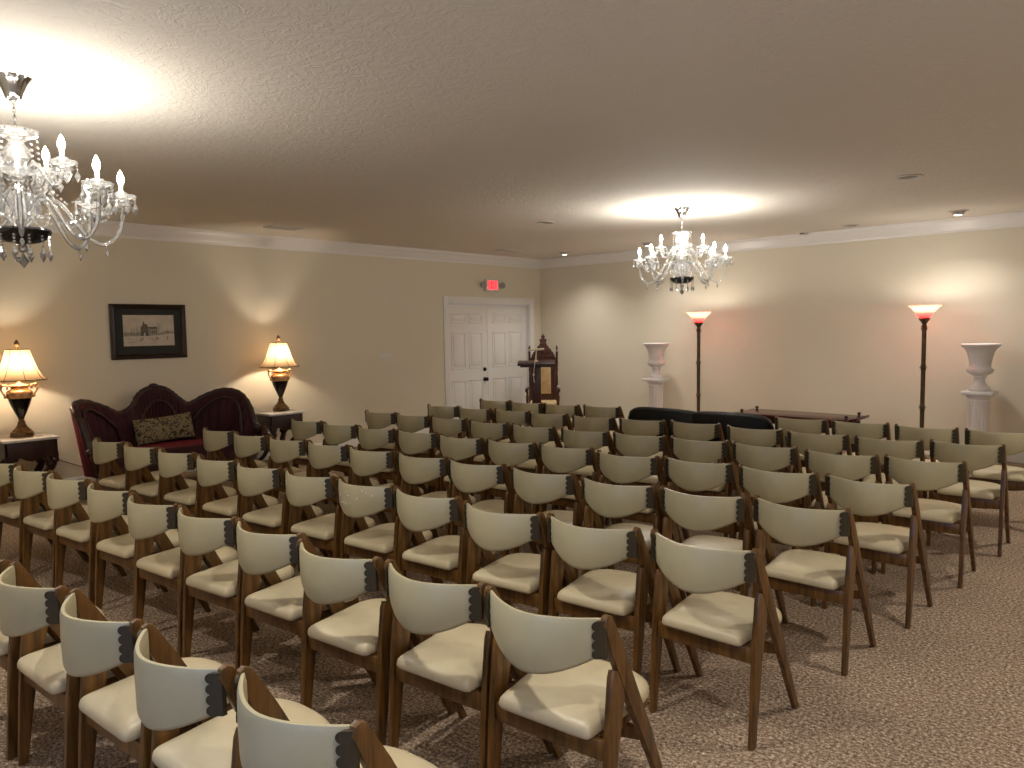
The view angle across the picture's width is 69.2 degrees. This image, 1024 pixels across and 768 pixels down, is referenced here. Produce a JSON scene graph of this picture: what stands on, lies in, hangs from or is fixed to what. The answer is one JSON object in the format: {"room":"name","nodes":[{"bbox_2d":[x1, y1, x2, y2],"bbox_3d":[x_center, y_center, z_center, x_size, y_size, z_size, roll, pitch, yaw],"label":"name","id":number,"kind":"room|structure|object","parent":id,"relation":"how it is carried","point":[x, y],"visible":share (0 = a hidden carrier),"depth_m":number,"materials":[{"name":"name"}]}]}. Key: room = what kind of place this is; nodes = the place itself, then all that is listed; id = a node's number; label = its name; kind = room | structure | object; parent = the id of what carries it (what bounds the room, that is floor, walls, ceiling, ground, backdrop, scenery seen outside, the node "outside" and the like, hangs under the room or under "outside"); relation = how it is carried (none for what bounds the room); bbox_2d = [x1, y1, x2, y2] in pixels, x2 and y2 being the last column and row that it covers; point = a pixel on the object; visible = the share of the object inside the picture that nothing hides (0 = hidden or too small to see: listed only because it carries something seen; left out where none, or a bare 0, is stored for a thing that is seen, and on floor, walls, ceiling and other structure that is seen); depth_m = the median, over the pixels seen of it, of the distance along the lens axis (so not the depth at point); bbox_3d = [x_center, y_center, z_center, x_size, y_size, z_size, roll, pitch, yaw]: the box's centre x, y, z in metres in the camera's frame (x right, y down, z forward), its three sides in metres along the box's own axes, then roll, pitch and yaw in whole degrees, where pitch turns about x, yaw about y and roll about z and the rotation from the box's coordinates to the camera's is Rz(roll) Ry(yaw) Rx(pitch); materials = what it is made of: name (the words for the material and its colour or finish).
{"room":"funeral home chapel","nodes":[
{"label":"funeral home chapel","id":0,"kind":"room"},
{"bbox_2d":[0,233,540,478],"bbox_3d":[-3.370,-0.431,9.226,0.120,2.830,11.520,3,6,43],"label":"wall","id":1,"kind":"structure","parent":0,"point":[336,314],"depth_m":9.15,"materials":[{"name":"beige paint"}]},
{"bbox_2d":[108,304,187,359],"bbox_3d":[-4.078,-0.591,8.345,0.030,0.610,0.820,3,6,43],"label":"framed picture","id":2,"kind":"object","parent":1,"relation":"attached to","point":[137,331],"visible":1,"depth_m":8.33,"materials":[{"name":"grey wood"}]},
{"bbox_2d":[122,315,174,345],"bbox_3d":[-4.084,-0.603,8.349,0.003,0.344,0.550,3,6,43],"label":"print","id":3,"kind":"object","parent":2,"relation":"attached to","point":[137,330],"depth_m":8.34,"materials":[{"name":"paper"}]},
{"bbox_2d":[0,212,540,268],"bbox_3d":[-3.351,-1.756,9.009,0.100,0.155,11.400,3,6,43],"label":"trim","id":4,"kind":"structure","parent":1,"relation":"attached to","point":[108,228],"depth_m":9.29,"materials":[{"name":"white paint"}]},
{"bbox_2d":[443,296,534,421],"bbox_3d":[-0.372,-0.370,12.431,0.140,2.145,2.130,3,6,43],"label":"door","id":5,"kind":"structure","parent":1,"relation":"in","point":[485,342],"depth_m":12.38,"materials":[{"name":"white paint"}]},
{"bbox_2d":[0,0,1023,258],"bbox_3d":[0.027,-1.702,5.848,9.590,0.100,11.640,3,6,43],"label":"ceiling","id":6,"kind":"structure","parent":0,"point":[465,126],"depth_m":4.19,"materials":[{"name":"beige paint"}]},
{"bbox_2d":[0,71,138,267],"bbox_3d":[-2.342,-0.997,3.517,0.986,0.890,0.986,3,6,43],"label":"chandelier","id":7,"kind":"object","parent":6,"relation":"hanging from","point":[13,86],"visible":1,"depth_m":3.50,"materials":[{"name":"clear glass"}]},
{"bbox_2d":[633,207,732,294],"bbox_3d":[1.756,-1.366,7.664,0.986,0.890,0.986,3,6,43],"label":"chandelier","id":8,"kind":"object","parent":6,"relation":"hanging from","point":[680,250],"visible":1,"depth_m":7.62,"materials":[{"name":"clear glass"}]},
{"bbox_2d":[0,421,1023,767],"bbox_3d":[0.072,1.219,6.064,9.590,0.100,11.640,3,6,43],"label":"floor","id":9,"kind":"structure","parent":0,"point":[946,690],"depth_m":3.38,"materials":[{"name":"carpet"}]},
{"bbox_2d":[0,432,59,501],"bbox_3d":[-4.702,0.833,7.195,0.470,0.650,0.470,3,6,43],"label":"table","id":10,"kind":"object","parent":9,"relation":"on","point":[41,448],"visible":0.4,"depth_m":7.06,"materials":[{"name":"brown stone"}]},
{"bbox_2d":[0,340,47,437],"bbox_3d":[-4.758,0.038,7.163,0.482,0.939,0.482,3,6,43],"label":"table lamp","id":11,"kind":"object","parent":10,"relation":"on","point":[17,365],"visible":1,"depth_m":7.09,"materials":[{"name":"brown metal"}]},
{"bbox_2d":[0,462,85,565],"bbox_3d":[-3.389,0.893,5.230,0.466,0.779,0.531,2,5,36],"label":"folding chair","id":12,"kind":"object","parent":9,"relation":"on","point":[12,513],"visible":0.35,"depth_m":5.04,"materials":[{"name":"brown wood"}]},
{"bbox_2d":[0,558,103,760],"bbox_3d":[-1.993,1.030,3.084,0.466,0.779,0.531,3,5,39],"label":"folding chair","id":13,"kind":"object","parent":9,"relation":"on","point":[9,646],"visible":0.19,"depth_m":2.84,"materials":[{"name":"brown wood"}]},
{"bbox_2d":[0,561,126,767],"bbox_3d":[-1.586,1.047,2.773,0.466,0.779,0.531,3,5,39],"label":"folding chair","id":14,"kind":"object","parent":9,"relation":"on","point":[27,609],"visible":0.59,"depth_m":2.56,"materials":[{"name":"beige leather"}]},
{"bbox_2d":[13,463,119,587],"bbox_3d":[-2.975,0.909,4.922,0.466,0.779,0.531,2,5,35],"label":"folding chair","id":15,"kind":"object","parent":9,"relation":"on","point":[30,486],"visible":0.5,"depth_m":4.77,"materials":[{"name":"beige leather"}]},
{"bbox_2d":[46,471,159,604],"bbox_3d":[-2.579,0.925,4.630,0.466,0.779,0.531,2,5,35],"label":"folding chair","id":16,"kind":"object","parent":9,"relation":"on","point":[63,496],"visible":0.56,"depth_m":4.44,"materials":[{"name":"beige leather"}]},
{"bbox_2d":[92,437,158,514],"bbox_3d":[-3.159,0.822,6.146,0.466,0.779,0.531,2,5,36],"label":"folding chair","id":17,"kind":"object","parent":9,"relation":"on","point":[105,454],"visible":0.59,"depth_m":5.93,"materials":[{"name":"beige leather"}]},
{"bbox_2d":[59,588,232,767],"bbox_3d":[-1.180,1.063,2.469,0.466,0.779,0.531,2,5,39],"label":"folding chair","id":18,"kind":"object","parent":9,"relation":"on","point":[92,645],"visible":0.53,"depth_m":2.28,"materials":[{"name":"beige leather"}]},
{"bbox_2d":[87,481,208,618],"bbox_3d":[-2.147,0.943,4.304,0.466,0.779,0.531,2,5,36],"label":"folding chair","id":19,"kind":"object","parent":9,"relation":"on","point":[105,508],"visible":0.49,"depth_m":4.17,"materials":[{"name":"beige leather"}]},
{"bbox_2d":[124,442,196,515],"bbox_3d":[-2.746,0.838,5.841,0.466,0.779,0.531,2,5,37],"label":"folding chair","id":20,"kind":"object","parent":9,"relation":"on","point":[136,460],"visible":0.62,"depth_m":5.62,"materials":[{"name":"beige leather"}]},
{"bbox_2d":[69,383,271,478],"bbox_3d":[-3.675,0.544,7.963,0.879,1.078,1.964,3,6,43],"label":"sofa","id":21,"kind":"object","parent":9,"relation":"on","point":[224,408],"visible":0.64,"depth_m":8.09,"materials":[{"name":"red fabric"}]},
{"bbox_2d":[133,412,194,445],"bbox_3d":[-3.775,0.484,8.059,0.618,0.312,0.135,-5,6,-43],"label":"lumbar pillow","id":22,"kind":"object","parent":21,"relation":"on","point":[147,431],"visible":1,"depth_m":8.01,"materials":[{"name":"beige fabric"}]},
{"bbox_2d":[127,493,237,656],"bbox_3d":[-1.743,0.962,3.958,0.466,0.779,0.531,2,5,36],"label":"folding chair","id":23,"kind":"object","parent":9,"relation":"on","point":[147,524],"visible":0.71,"depth_m":3.79,"materials":[{"name":"beige leather"}]},
{"bbox_2d":[158,447,236,517],"bbox_3d":[-2.343,0.854,5.546,0.466,0.779,0.531,2,5,36],"label":"folding chair","id":24,"kind":"object","parent":9,"relation":"on","point":[171,465],"visible":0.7,"depth_m":5.33,"materials":[{"name":"beige leather"}]},
{"bbox_2d":[134,623,329,767],"bbox_3d":[-0.791,1.080,2.158,0.466,0.779,0.531,3,5,40],"label":"folding chair","id":25,"kind":"object","parent":9,"relation":"on","point":[171,695],"visible":0.69,"depth_m":1.95,"materials":[{"name":"beige leather"}]},
{"bbox_2d":[202,427,266,494],"bbox_3d":[-2.498,0.770,6.705,0.466,0.779,0.531,2,5,37],"label":"folding chair","id":26,"kind":"object","parent":9,"relation":"on","point":[213,441],"visible":0.43,"depth_m":6.45,"materials":[{"name":"beige leather"}]},
{"bbox_2d":[196,454,278,550],"bbox_3d":[-1.918,0.872,5.211,0.466,0.779,0.531,2,5,37],"label":"folding chair","id":27,"kind":"object","parent":9,"relation":"on","point":[210,474],"visible":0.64,"depth_m":5.02,"materials":[{"name":"beige leather"}]},
{"bbox_2d":[176,504,300,669],"bbox_3d":[-1.357,0.977,3.676,0.466,0.779,0.531,2,5,35],"label":"folding chair","id":28,"kind":"object","parent":9,"relation":"on","point":[220,584],"visible":0.66,"depth_m":3.51,"materials":[{"name":"beige leather"}]},
{"bbox_2d":[233,431,299,495],"bbox_3d":[-2.097,0.789,6.367,0.466,0.779,0.531,2,5,36],"label":"folding chair","id":29,"kind":"object","parent":9,"relation":"on","point":[245,447],"visible":0.38,"depth_m":6.12,"materials":[{"name":"beige leather"}]},
{"bbox_2d":[255,409,304,460],"bbox_3d":[-2.877,0.661,9.143,0.470,0.650,0.470,3,6,43],"label":"table","id":30,"kind":"object","parent":9,"relation":"on","point":[273,420],"visible":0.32,"depth_m":8.98,"materials":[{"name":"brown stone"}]},
{"bbox_2d":[260,335,298,410],"bbox_3d":[-2.873,-0.139,9.174,0.482,0.939,0.482,3,6,43],"label":"table lamp","id":31,"kind":"object","parent":30,"relation":"on","point":[279,356],"visible":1,"depth_m":9.08,"materials":[{"name":"brown metal"}]},
{"bbox_2d":[236,460,329,557],"bbox_3d":[-1.527,0.889,4.904,0.466,0.779,0.531,2,5,36],"label":"folding chair","id":32,"kind":"object","parent":9,"relation":"on","point":[252,482],"visible":0.7,"depth_m":4.69,"materials":[{"name":"beige leather"}]},
{"bbox_2d":[235,518,358,703],"bbox_3d":[-0.967,0.992,3.388,0.466,0.779,0.531,2,5,36],"label":"folding chair","id":33,"kind":"object","parent":9,"relation":"on","point":[280,605],"visible":0.62,"depth_m":3.22,"materials":[{"name":"beige leather"}]},
{"bbox_2d":[268,435,337,507],"bbox_3d":[-1.700,0.804,6.080,0.466,0.779,0.531,2,5,36],"label":"folding chair","id":34,"kind":"object","parent":9,"relation":"on","point":[281,452],"visible":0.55,"depth_m":5.83,"materials":[{"name":"beige leather"}]},
{"bbox_2d":[290,418,346,501],"bbox_3d":[-1.888,0.717,7.306,0.466,0.779,0.531,2,5,36],"label":"folding chair","id":35,"kind":"object","parent":9,"relation":"on","point":[301,430],"visible":0.43,"depth_m":7.05,"materials":[{"name":"beige leather"}]},
{"bbox_2d":[284,468,374,576],"bbox_3d":[-1.120,0.905,4.602,0.466,0.779,0.531,2,5,37],"label":"folding chair","id":36,"kind":"object","parent":9,"relation":"on","point":[324,532],"visible":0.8,"depth_m":4.39,"materials":[{"name":"beige leather"}]},
{"bbox_2d":[234,665,437,767],"bbox_3d":[-0.405,1.095,1.877,0.466,0.779,0.531,2,5,38],"label":"folding chair","id":37,"kind":"object","parent":9,"relation":"on","point":[267,738],"visible":1,"depth_m":1.62,"materials":[{"name":"beige leather"}]},
{"bbox_2d":[306,440,382,523],"bbox_3d":[-1.309,0.819,5.797,0.466,0.779,0.531,2,5,36],"label":"folding chair","id":38,"kind":"object","parent":9,"relation":"on","point":[321,457],"visible":0.46,"depth_m":5.55,"materials":[{"name":"beige leather"}]},
{"bbox_2d":[322,421,382,503],"bbox_3d":[-1.488,0.736,6.965,0.466,0.779,0.531,2,5,36],"label":"folding chair","id":39,"kind":"object","parent":9,"relation":"on","point":[334,435],"visible":0.44,"depth_m":6.72,"materials":[{"name":"beige leather"}]},
{"bbox_2d":[296,538,455,745],"bbox_3d":[-0.585,1.012,3.036,0.466,0.779,0.531,2,5,36],"label":"folding chair","id":40,"kind":"object","parent":9,"relation":"on","point":[352,634],"visible":0.8,"depth_m":2.83,"materials":[{"name":"beige leather"}]},
{"bbox_2d":[365,410,397,477],"bbox_3d":[-1.285,0.660,7.945,0.466,0.779,0.531,2,5,37],"label":"folding chair","id":41,"kind":"object","parent":9,"relation":"on","point":[373,420],"visible":0.33,"depth_m":7.70,"materials":[{"name":"beige leather"}]},
{"bbox_2d":[336,476,434,582],"bbox_3d":[-0.731,0.920,4.320,0.466,0.779,0.536,2,5,36],"label":"folding chair","id":42,"kind":"object","parent":9,"relation":"on","point":[356,502],"visible":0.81,"depth_m":4.14,"materials":[{"name":"beige leather"}]},
{"bbox_2d":[357,425,423,494],"bbox_3d":[-1.099,0.752,6.662,0.466,0.779,0.531,2,5,37],"label":"folding chair","id":43,"kind":"object","parent":9,"relation":"on","point":[369,439],"visible":0.48,"depth_m":6.42,"materials":[{"name":"beige leather"}]},
{"bbox_2d":[348,445,433,538],"bbox_3d":[-0.921,0.836,5.494,0.466,0.779,0.531,2,5,36],"label":"folding chair","id":44,"kind":"object","parent":9,"relation":"on","point":[364,464],"visible":0.47,"depth_m":5.25,"materials":[{"name":"beige leather"}]},
{"bbox_2d":[396,413,433,492],"bbox_3d":[-0.904,0.678,7.629,0.466,0.779,0.531,2,5,37],"label":"folding chair","id":45,"kind":"object","parent":9,"relation":"on","point":[409,424],"visible":0.47,"depth_m":7.38,"materials":[{"name":"beige leather"}]},
{"bbox_2d":[397,428,441,494],"bbox_3d":[-0.701,0.766,6.386,0.466,0.779,0.531,2,5,37],"label":"folding chair","id":46,"kind":"object","parent":9,"relation":"on","point":[410,444],"visible":0.41,"depth_m":6.13,"materials":[{"name":"beige leather"}]},
{"bbox_2d":[397,451,475,537],"bbox_3d":[-0.515,0.852,5.194,0.466,0.779,0.531,2,5,36],"label":"folding chair","id":47,"kind":"object","parent":9,"relation":"on","point":[414,471],"visible":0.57,"depth_m":4.95,"materials":[{"name":"beige leather"}]},
{"bbox_2d":[393,486,494,583],"bbox_3d":[-0.350,0.936,4.023,0.466,0.779,0.531,2,5,37],"label":"folding chair","id":48,"kind":"object","parent":9,"relation":"on","point":[443,557],"visible":0.79,"depth_m":3.83,"materials":[{"name":"beige leather"}]},
{"bbox_2d":[431,415,480,493],"bbox_3d":[-0.514,0.694,7.335,0.466,0.779,0.531,2,5,37],"label":"folding chair","id":49,"kind":"object","parent":9,"relation":"on","point":[447,427],"visible":0.42,"depth_m":7.08,"materials":[{"name":"beige leather"}]},
{"bbox_2d":[384,559,552,767],"bbox_3d":[-0.179,1.028,2.744,0.466,0.779,0.531,2,5,36],"label":"folding chair","id":50,"kind":"object","parent":9,"relation":"on","point":[453,664],"visible":0.81,"depth_m":2.58,"materials":[{"name":"beige leather"}]},
{"bbox_2d":[438,433,503,527],"bbox_3d":[-0.314,0.785,6.051,0.466,0.779,0.531,2,5,37],"label":"folding chair","id":51,"kind":"object","parent":9,"relation":"on","point":[458,449],"visible":0.49,"depth_m":5.80,"materials":[{"name":"beige leather"}]},
{"bbox_2d":[458,406,503,440],"bbox_3d":[-0.306,0.628,8.174,0.466,0.779,0.531,2,5,37],"label":"folding chair","id":52,"kind":"object","parent":9,"relation":"on","point":[477,415],"visible":0.3,"depth_m":7.91,"materials":[{"name":"beige leather"}]},
{"bbox_2d":[469,419,515,496],"bbox_3d":[-0.115,0.715,6.957,0.466,0.779,0.531,2,5,38],"label":"folding chair","id":53,"kind":"object","parent":9,"relation":"on","point":[495,431],"visible":0.37,"depth_m":6.71,"materials":[{"name":"beige leather"}]},
{"bbox_2d":[448,457,538,556],"bbox_3d":[-0.134,0.868,4.902,0.466,0.779,0.531,2,5,36],"label":"folding chair","id":54,"kind":"object","parent":9,"relation":"on","point":[466,478],"visible":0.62,"depth_m":4.67,"materials":[{"name":"beige leather"}]},
{"bbox_2d":[494,408,532,442],"bbox_3d":[0.097,0.642,7.907,0.466,0.779,0.531,2,5,37],"label":"folding chair","id":55,"kind":"object","parent":9,"relation":"on","point":[519,418],"visible":0.3,"depth_m":7.65,"materials":[{"name":"beige leather"}]},
{"bbox_2d":[463,500,578,622],"bbox_3d":[0.047,0.956,3.668,0.466,0.779,0.531,2,5,36],"label":"folding chair","id":56,"kind":"object","parent":9,"relation":"on","point":[522,578],"visible":0.83,"depth_m":3.47,"materials":[{"name":"beige leather"}]},
{"bbox_2d":[486,437,559,544],"bbox_3d":[0.086,0.800,5.767,0.466,0.779,0.531,2,5,37],"label":"folding chair","id":57,"kind":"object","parent":9,"relation":"on","point":[510,454],"visible":0.37,"depth_m":5.52,"materials":[{"name":"beige leather"}]},
{"bbox_2d":[517,360,554,426],"bbox_3d":[0.389,0.193,11.650,0.580,1.115,0.400,-1,4,3],"label":"lectern","id":58,"kind":"object","parent":9,"relation":"on","point":[536,387],"visible":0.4,"depth_m":11.53,"materials":[{"name":"brown wood"}]},
{"bbox_2d":[511,423,562,509],"bbox_3d":[0.280,0.733,6.632,0.466,0.779,0.531,2,5,37],"label":"folding chair","id":59,"kind":"object","parent":9,"relation":"on","point":[521,434],"visible":0.41,"depth_m":6.39,"materials":[{"name":"beige leather"}]},
{"bbox_2d":[525,334,559,428],"bbox_3d":[0.505,-0.061,12.094,0.568,1.551,0.571,-1,4,4],"label":"chair","id":60,"kind":"object","parent":9,"relation":"on","point":[550,389],"visible":0.7,"depth_m":12.31,"materials":[{"name":"brown wood"}]},
{"bbox_2d":[529,411,573,447],"bbox_3d":[0.463,0.660,7.582,0.466,0.779,0.531,2,5,37],"label":"folding chair","id":61,"kind":"object","parent":9,"relation":"on","point":[537,420],"visible":0.38,"depth_m":7.33,"materials":[{"name":"beige leather"}]},
{"bbox_2d":[510,465,606,578],"bbox_3d":[0.277,0.885,4.577,0.466,0.779,0.531,2,5,37],"label":"folding chair","id":62,"kind":"object","parent":9,"relation":"on","point":[531,488],"visible":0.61,"depth_m":4.34,"materials":[{"name":"beige leather"}]},
{"bbox_2d":[484,585,662,767],"bbox_3d":[0.198,1.044,2.444,0.466,0.779,0.531,2,5,37],"label":"folding chair","id":63,"kind":"object","parent":9,"relation":"on","point":[564,695],"visible":1,"depth_m":2.28,"materials":[{"name":"beige leather"}]},
{"bbox_2d":[539,442,616,524],"bbox_3d":[0.485,0.815,5.489,0.466,0.779,0.531,2,5,38],"label":"folding chair","id":64,"kind":"object","parent":9,"relation":"on","point":[555,460],"visible":0.41,"depth_m":5.25,"materials":[{"name":"beige leather"}]},
{"bbox_2d":[561,427,615,525],"bbox_3d":[0.702,0.750,6.316,0.466,0.779,0.531,2,5,37],"label":"folding chair","id":65,"kind":"object","parent":9,"relation":"on","point":[571,439],"visible":0.47,"depth_m":6.08,"materials":[{"name":"beige leather"}]},
{"bbox_2d":[572,414,619,453],"bbox_3d":[0.872,0.680,7.237,0.466,0.779,0.531,2,5,37],"label":"folding chair","id":66,"kind":"object","parent":9,"relation":"on","point":[584,424],"visible":0.41,"depth_m":6.99,"materials":[{"name":"beige leather"}]},
{"bbox_2d":[583,404,624,439],"bbox_3d":[1.069,0.608,8.169,0.466,0.779,0.531,2,5,38],"label":"folding chair","id":67,"kind":"object","parent":9,"relation":"on","point":[588,411],"visible":0.38,"depth_m":7.91,"materials":[{"name":"beige leather"}]},
{"bbox_2d":[546,513,680,674],"bbox_3d":[0.444,0.971,3.387,0.466,0.779,0.531,2,5,37],"label":"folding chair","id":68,"kind":"object","parent":9,"relation":"on","point":[627,597],"visible":0.88,"depth_m":3.20,"materials":[{"name":"beige leather"}]},
{"bbox_2d":[580,475,685,627],"bbox_3d":[0.677,0.904,4.234,0.466,0.779,0.531,2,5,36],"label":"folding chair","id":69,"kind":"object","parent":9,"relation":"on","point":[605,500],"visible":0.54,"depth_m":4.00,"materials":[{"name":"beige leather"}]},
{"bbox_2d":[596,450,681,542],"bbox_3d":[0.866,0.837,5.109,0.466,0.779,0.531,2,5,37],"label":"folding chair","id":70,"kind":"object","parent":9,"relation":"on","point":[617,469],"visible":0.44,"depth_m":4.88,"materials":[{"name":"beige leather"}]},
{"bbox_2d":[613,431,672,485],"bbox_3d":[1.104,0.766,6.023,0.466,0.779,0.531,2,5,37],"label":"folding chair","id":71,"kind":"object","parent":9,"relation":"on","point":[625,445],"visible":0.5,"depth_m":5.79,"materials":[{"name":"beige leather"}]},
{"bbox_2d":[619,417,670,467],"bbox_3d":[1.291,0.693,6.973,0.466,0.779,0.531,2,5,37],"label":"folding chair","id":72,"kind":"object","parent":9,"relation":"on","point":[626,426],"visible":0.38,"depth_m":6.72,"materials":[{"name":"beige leather"}]},
{"bbox_2d":[642,378,669,407],"bbox_3d":[2.194,0.330,11.276,0.310,0.840,0.310,3,6,43],"label":"pedestal","id":73,"kind":"object","parent":9,"relation":"on","point":[655,385],"visible":0.52,"depth_m":11.18,"materials":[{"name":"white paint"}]},
{"bbox_2d":[643,343,668,378],"bbox_3d":[2.184,-0.355,11.225,0.390,0.532,0.390,3,6,43],"label":"urn","id":74,"kind":"object","parent":73,"relation":"on","point":[656,351],"visible":1,"depth_m":11.13,"materials":[{"name":"white paint"}]},
{"bbox_2d":[686,312,710,411],"bbox_3d":[2.650,-0.109,10.536,0.350,1.811,0.350,3,6,43],"label":"floor lamp","id":75,"kind":"object","parent":9,"relation":"on","point":[698,318],"visible":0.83,"depth_m":10.48,"materials":[{"name":"brown metal"}]},
{"bbox_2d":[670,420,727,463],"bbox_3d":[1.711,0.707,6.690,0.466,0.779,0.531,2,5,37],"label":"folding chair","id":76,"kind":"object","parent":9,"relation":"on","point":[686,431],"visible":0.38,"depth_m":6.44,"materials":[{"name":"beige leather"}]},
{"bbox_2d":[670,436,733,537],"bbox_3d":[1.503,0.782,5.718,0.466,0.779,0.531,2,5,37],"label":"folding chair","id":77,"kind":"object","parent":9,"relation":"on","point":[682,450],"visible":0.4,"depth_m":5.48,"materials":[{"name":"beige leather"}]},
{"bbox_2d":[664,455,740,539],"bbox_3d":[1.279,0.850,4.843,0.466,0.779,0.531,2,5,37],"label":"folding chair","id":78,"kind":"object","parent":9,"relation":"on","point":[689,476],"visible":0.47,"depth_m":4.60,"materials":[{"name":"beige leather"}]},
{"bbox_2d":[660,485,755,596],"bbox_3d":[1.069,0.920,3.946,0.466,0.779,0.531,2,5,36],"label":"folding chair","id":79,"kind":"object","parent":9,"relation":"on","point":[695,513],"visible":0.61,"depth_m":3.72,"materials":[{"name":"beige leather"}]},
{"bbox_2d":[628,407,788,447],"bbox_3d":[2.017,0.629,7.668,1.600,0.782,0.735,3,6,41],"label":"loveseat","id":80,"kind":"object","parent":9,"relation":"on","point":[738,420],"visible":0.27,"depth_m":7.31,"materials":[{"name":"black leather"}]},
{"bbox_2d":[649,528,798,751],"bbox_3d":[0.860,0.987,3.072,0.466,0.779,0.531,3,6,42],"label":"folding chair","id":81,"kind":"object","parent":9,"relation":"on","point":[738,627],"visible":1,"depth_m":2.92,"materials":[{"name":"beige leather"}]},
{"bbox_2d":[727,425,787,472],"bbox_3d":[2.102,0.731,6.286,0.466,0.779,0.531,2,5,38],"label":"folding chair","id":82,"kind":"object","parent":9,"relation":"on","point":[751,437],"visible":0.41,"depth_m":6.04,"materials":[{"name":"beige leather"}]},
{"bbox_2d":[732,441,803,549],"bbox_3d":[1.883,0.800,5.398,0.466,0.779,0.531,2,5,37],"label":"folding chair","id":83,"kind":"object","parent":9,"relation":"on","point":[770,459],"visible":0.44,"depth_m":5.15,"materials":[{"name":"beige leather"}]},
{"bbox_2d":[737,464,824,606],"bbox_3d":[1.655,0.870,4.502,0.466,0.779,0.531,2,5,37],"label":"folding chair","id":84,"kind":"object","parent":9,"relation":"on","point":[774,487],"visible":0.4,"depth_m":4.26,"materials":[{"name":"beige leather"}]},
{"bbox_2d":[735,406,868,454],"bbox_3d":[3.278,0.622,8.460,1.365,0.641,0.540,3,6,43],"label":"table","id":85,"kind":"object","parent":9,"relation":"on","point":[770,414],"visible":0.47,"depth_m":8.31,"materials":[{"name":"red wood"}]},
{"bbox_2d":[775,416,829,466],"bbox_3d":[2.713,0.678,6.872,0.466,0.779,0.531,2,5,37],"label":"folding chair","id":86,"kind":"object","parent":9,"relation":"on","point":[817,427],"visible":0.29,"depth_m":6.63,"materials":[{"name":"beige leather"}]},
{"bbox_2d":[752,495,875,676],"bbox_3d":[1.475,0.935,3.657,0.466,0.779,0.531,3,6,42],"label":"folding chair","id":87,"kind":"object","parent":9,"relation":"on","point":[824,576],"visible":0.97,"depth_m":3.49,"materials":[{"name":"beige leather"}]},
{"bbox_2d":[787,430,851,503],"bbox_3d":[2.484,0.750,5.942,0.466,0.779,0.531,2,5,37],"label":"folding chair","id":88,"kind":"object","parent":9,"relation":"on","point":[828,444],"visible":0.35,"depth_m":5.70,"materials":[{"name":"beige leather"}]},
{"bbox_2d":[802,448,882,573],"bbox_3d":[2.264,0.821,5.036,0.466,0.779,0.531,2,5,38],"label":"folding chair","id":89,"kind":"object","parent":9,"relation":"on","point":[849,467],"visible":0.4,"depth_m":4.80,"materials":[{"name":"beige leather"}]},
{"bbox_2d":[831,419,890,472],"bbox_3d":[3.101,0.696,6.554,0.466,0.779,0.531,2,5,37],"label":"folding chair","id":90,"kind":"object","parent":9,"relation":"on","point":[873,431],"visible":0.33,"depth_m":6.31,"materials":[{"name":"beige leather"}]},
{"bbox_2d":[822,473,932,628],"bbox_3d":[2.049,0.888,4.175,0.466,0.779,0.531,3,6,43],"label":"folding chair","id":91,"kind":"object","parent":9,"relation":"on","point":[895,545],"visible":0.91,"depth_m":3.99,"materials":[{"name":"beige leather"}]},
{"bbox_2d":[854,435,927,532],"bbox_3d":[2.866,0.769,5.612,0.466,0.779,0.531,2,5,37],"label":"folding chair","id":92,"kind":"object","parent":9,"relation":"on","point":[909,450],"visible":0.47,"depth_m":5.39,"materials":[{"name":"beige leather"}]},
{"bbox_2d":[908,305,941,458],"bbox_3d":[4.751,0.004,8.577,0.350,1.811,0.350,3,6,43],"label":"floor lamp","id":93,"kind":"object","parent":9,"relation":"on","point":[923,312],"visible":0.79,"depth_m":8.53,"materials":[{"name":"brown metal"}]},
{"bbox_2d":[894,424,959,461],"bbox_3d":[3.474,0.716,6.199,0.466,0.779,0.531,2,5,37],"label":"folding chair","id":94,"kind":"object","parent":9,"relation":"on","point":[902,433],"visible":0.35,"depth_m":5.96,"materials":[{"name":"beige leather"}]},
{"bbox_2d":[881,454,975,588],"bbox_3d":[2.668,0.835,4.755,0.466,0.779,0.531,3,6,41],"label":"folding chair","id":95,"kind":"object","parent":9,"relation":"on","point":[936,515],"visible":0.83,"depth_m":4.57,"materials":[{"name":"beige leather"}]},
{"bbox_2d":[927,439,1009,556],"bbox_3d":[3.294,0.782,5.349,0.466,0.779,0.531,3,6,40],"label":"folding chair","id":96,"kind":"object","parent":9,"relation":"on","point":[983,494],"visible":0.82,"depth_m":5.16,"materials":[{"name":"beige leather"}]},
{"bbox_2d":[960,389,997,431],"bbox_3d":[5.280,0.496,8.399,0.310,0.840,0.310,3,6,43],"label":"pedestal","id":97,"kind":"object","parent":9,"relation":"on","point":[978,401],"visible":0.49,"depth_m":8.30,"materials":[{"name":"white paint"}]},
{"bbox_2d":[961,343,1001,390],"bbox_3d":[5.269,-0.190,8.348,0.390,0.532,0.390,3,6,43],"label":"urn","id":98,"kind":"object","parent":97,"relation":"on","point":[980,355],"visible":1,"depth_m":8.26,"materials":[{"name":"white paint"}]},
{"bbox_2d":[965,428,1023,490],"bbox_3d":[3.872,0.733,5.896,0.466,0.779,0.531,2,5,36],"label":"folding chair","id":99,"kind":"object","parent":9,"relation":"on","point":[1014,442],"visible":0.67,"depth_m":5.73,"materials":[{"name":"beige leather"}]},
{"bbox_2d":[540,226,1023,452],"bbox_3d":[3.980,-0.612,10.151,9.350,2.830,0.120,3,6,43],"label":"wall","id":100,"kind":"structure","parent":0,"point":[832,328],"depth_m":10.01,"materials":[{"name":"beige paint"}]},
{"bbox_2d":[540,211,1023,268],"bbox_3d":[3.885,-1.938,9.972,9.350,0.155,0.100,3,6,43],"label":"trim","id":101,"kind":"structure","parent":100,"relation":"attached to","point":[1015,219],"depth_m":9.73,"materials":[{"name":"white paint"}]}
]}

